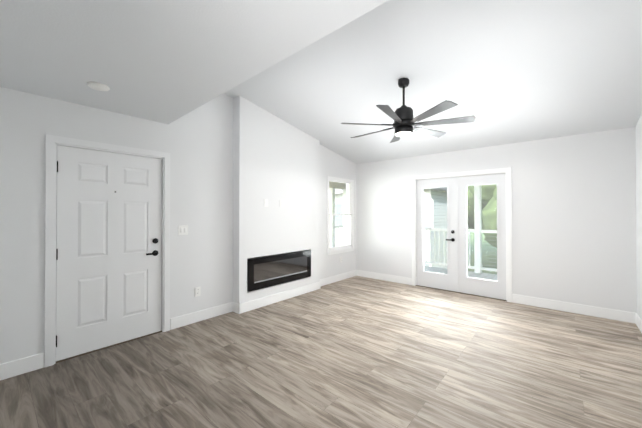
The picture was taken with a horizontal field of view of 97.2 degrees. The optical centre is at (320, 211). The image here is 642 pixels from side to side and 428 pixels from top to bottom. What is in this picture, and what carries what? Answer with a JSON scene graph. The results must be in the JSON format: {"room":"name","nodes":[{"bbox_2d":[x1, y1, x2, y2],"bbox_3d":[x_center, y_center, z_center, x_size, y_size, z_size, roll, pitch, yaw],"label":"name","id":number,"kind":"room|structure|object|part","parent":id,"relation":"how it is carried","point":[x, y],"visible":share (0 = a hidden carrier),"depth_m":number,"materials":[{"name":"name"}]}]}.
{"room":"living room","nodes":[
{"label":"living room","id":0,"kind":"room"},
{"bbox_2d":[0,87,232,363],"bbox_3d":[-2.108,-0.310,3.135,0.120,3.450,2.486,0,0,41],"label":"wall","id":1,"kind":"structure","parent":0,"point":[197,144],"depth_m":2.97,"materials":[{"name":"white paint"}]},
{"bbox_2d":[0,353,43,379],"bbox_3d":[-2.636,1.343,2.408,0.014,0.135,0.398,0,0,41],"label":"baseboard","id":2,"kind":"structure","parent":1,"relation":"attached to","point":[21,366],"depth_m":2.45,"materials":[{"name":"white paint"}]},
{"bbox_2d":[44,134,169,367],"bbox_3d":[-2.195,0.358,3.008,0.150,2.111,1.070,0,0,41],"label":"entry door","id":3,"kind":"structure","parent":1,"relation":"in","point":[107,244],"depth_m":2.92,"materials":[{"name":"white paint"}]},
{"bbox_2d":[56,330,161,362],"bbox_3d":[-2.210,1.408,3.014,0.110,0.011,0.920,0,0,41],"label":"entry door sill","id":4,"kind":"structure","parent":1,"relation":"attached to","point":[107,347],"depth_m":2.92,"materials":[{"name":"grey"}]},
{"bbox_2d":[178,225,187,234],"bbox_3d":[-1.704,0.233,3.502,0.012,0.117,0.118,0,0,41],"label":"light switch","id":5,"kind":"object","parent":1,"relation":"attached to","point":[182,229],"visible":1,"depth_m":3.50,"materials":[{"name":"white plastic"}]},
{"bbox_2d":[195,287,200,296],"bbox_3d":[-1.584,1.033,3.639,0.010,0.117,0.072,0,0,41],"label":"outlet","id":6,"kind":"object","parent":1,"relation":"attached to","point":[197,291],"visible":1,"depth_m":3.63,"materials":[{"name":"white plastic"}]},
{"bbox_2d":[170,302,235,329],"bbox_3d":[-1.523,1.351,3.704,0.014,0.135,0.846,0,0,41],"label":"baseboard","id":7,"kind":"structure","parent":1,"relation":"attached to","point":[176,322],"depth_m":3.67,"materials":[{"name":"white paint"}]},
{"bbox_2d":[233,96,319,303],"bbox_3d":[-0.684,-0.301,4.674,0.277,3.450,1.704,0,0,41],"label":"wall","id":8,"kind":"structure","parent":0,"point":[276,159],"depth_m":4.37,"materials":[{"name":"white paint"}]},
{"bbox_2d":[247,250,310,291],"bbox_3d":[-0.656,0.918,4.571,0.145,0.460,1.304,0,0,41],"label":"fireplace","id":9,"kind":"object","parent":8,"relation":"in","point":[268,271],"visible":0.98,"depth_m":4.43,"materials":[{"name":"black glass"}]},
{"bbox_2d":[236,282,323,313],"bbox_3d":[-0.577,1.356,4.572,0.021,0.135,1.732,0,0,41],"label":"baseboard","id":10,"kind":"structure","parent":8,"relation":"attached to","point":[257,303],"depth_m":4.40,"materials":[{"name":"white paint"}]},
{"bbox_2d":[0,276,641,427],"bbox_3d":[0.180,1.460,2.417,4.514,0.100,6.960,0,0,41],"label":"floor","id":11,"kind":"structure","parent":0,"point":[358,352],"depth_m":2.49,"materials":[{"name":"beige laminate"}]},
{"bbox_2d":[0,0,641,163],"bbox_3d":[0.180,-1.592,2.436,4.514,1.095,6.960,0,0,41],"label":"ceiling","id":12,"kind":"structure","parent":0,"point":[501,71],"depth_m":2.51,"materials":[{"name":"white paint"}]},
{"bbox_2d":[87,82,109,90],"bbox_3d":[-1.854,-1.036,2.359,0.150,0.018,0.150,0,0,41],"label":"disc","id":13,"kind":"object","parent":12,"relation":"attached to","point":[98,86],"visible":0.98,"depth_m":2.33,"materials":[{"name":"white plastic"}]},
{"bbox_2d":[341,78,475,142],"bbox_3d":[0.917,-1.184,3.217,1.403,0.650,1.422,0,0,41],"label":"fan","id":14,"kind":"object","parent":12,"relation":"hanging from","point":[404,124],"visible":0.98,"depth_m":3.11,"materials":[{"name":"black metal"}]},
{"bbox_2d":[329,181,345,188],"bbox_3d":[0.962,-1.034,3.362,8.750,0.540,9.550,0,0,41],"label":"porch roof","id":15,"kind":"structure","parent":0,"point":[333,185],"depth_m":8.85,"materials":[{"name":"beige"}]},
{"bbox_2d":[320,144,355,278],"bbox_3d":[0.316,-0.294,5.917,0.177,3.450,1.486,0,0,41],"label":"wall","id":16,"kind":"structure","parent":0,"point":[333,164],"depth_m":5.66,"materials":[{"name":"white paint"}]},
{"bbox_2d":[320,270,355,284],"bbox_3d":[0.357,1.363,5.794,0.033,0.135,1.366,0,0,41],"label":"baseboard","id":17,"kind":"structure","parent":16,"relation":"attached to","point":[339,277],"depth_m":5.80,"materials":[{"name":"white paint"}]},
{"bbox_2d":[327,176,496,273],"bbox_3d":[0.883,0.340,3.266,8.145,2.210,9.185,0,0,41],"label":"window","id":18,"kind":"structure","parent":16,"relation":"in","point":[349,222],"depth_m":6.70,"materials":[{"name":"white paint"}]},
{"bbox_3d":[0.883,0.340,3.266,8.145,2.210,9.185,0,0,41],"label":"deck railing","id":19,"kind":"part","parent":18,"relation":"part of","materials":[{"name":"white wood"}]},
{"bbox_2d":[356,127,636,312],"bbox_3d":[2.474,-0.299,4.966,4.337,3.450,0.120,0,0,41],"label":"wall","id":20,"kind":"structure","parent":0,"point":[573,218],"depth_m":4.12,"materials":[{"name":"white paint"}]},
{"bbox_2d":[356,270,411,284],"bbox_3d":[1.283,1.364,5.889,1.248,0.135,0.014,0,0,41],"label":"baseboard","id":21,"kind":"structure","parent":20,"relation":"attached to","point":[392,278],"depth_m":5.84,"materials":[{"name":"white paint"}]},
{"bbox_2d":[415,285,506,300],"bbox_3d":[2.428,1.419,5.014,1.495,0.013,0.152,0,0,41],"label":"french door sill","id":22,"kind":"structure","parent":20,"relation":"attached to","point":[462,293],"depth_m":4.89,"materials":[{"name":"brown"}]},
{"bbox_2d":[412,167,511,301],"bbox_3d":[2.408,0.370,4.997,1.615,2.112,0.152,0,0,41],"label":"french door","id":23,"kind":"structure","parent":20,"relation":"in","point":[456,278],"depth_m":4.93,"materials":[{"name":"white paint"}]},
{"bbox_2d":[512,294,631,322],"bbox_3d":[3.472,1.352,4.011,1.264,0.135,0.014,0,0,41],"label":"baseboard","id":24,"kind":"structure","parent":20,"relation":"attached to","point":[613,314],"depth_m":3.94,"materials":[{"name":"white paint"}]},
{"bbox_2d":[635,114,641,319],"bbox_3d":[1.808,-0.324,0.952,0.120,3.450,6.840,0,0,41],"label":"wall","id":25,"kind":"structure","parent":0,"point":[638,129],"depth_m":3.44,"materials":[{"name":"white paint"}]},
{"bbox_2d":[632,312,641,332],"bbox_3d":[1.796,1.334,1.031,0.014,0.135,6.720,0,0,41],"label":"baseboard","id":26,"kind":"structure","parent":25,"relation":"attached to","point":[636,319],"depth_m":3.47,"materials":[{"name":"white paint"}]},
{"label":"outside","id":27,"kind":"structure","parent":0,"visible":0},
{"bbox_2d":[424,266,496,280],"bbox_3d":[0.864,1.475,3.233,8.150,0.060,9.250,0,0,41],"label":"deck","id":28,"kind":"object","parent":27,"point":[470,273],"depth_m":6.68,"materials":[{"name":"grey wood"}]},
{"bbox_2d":[467,232,496,273],"bbox_3d":[59.407,5.145,74.699,300.000,0.200,310.000,0,0,41],"label":"ground","id":29,"kind":"structure","parent":27,"point":[487,249],"depth_m":31.41,"materials":[{"name":"green plant"}]},
{"bbox_2d":[335,187,446,267],"bbox_3d":[4.140,0.806,18.380,8.300,7.800,5.300,0,0,41],"label":"house","id":30,"kind":"structure","parent":29,"relation":"on","point":[441,193],"depth_m":15.00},
{"bbox_2d":[467,186,485,228],"bbox_3d":[12.465,-0.706,23.374,6.326,10.988,6.296,0,0,41],"label":"tree","id":31,"kind":"object","parent":29,"relation":"on","point":[470,206],"depth_m":21.61,"materials":[{"name":"green plant"}]},
{"bbox_2d":[468,184,496,242],"bbox_3d":[9.172,0.981,12.372,4.646,7.541,4.176,0,0,41],"label":"tree","id":32,"kind":"object","parent":29,"relation":"on","point":[489,201],"depth_m":12.22,"materials":[{"name":"green plant"}]},
{"bbox_2d":[482,222,496,247],"bbox_3d":[10.089,1.129,14.723,2.994,7.241,3.158,0,0,41],"label":"tree","id":33,"kind":"object","parent":29,"relation":"on","point":[489,241],"depth_m":14.70,"materials":[{"name":"green plant"}]}
]}

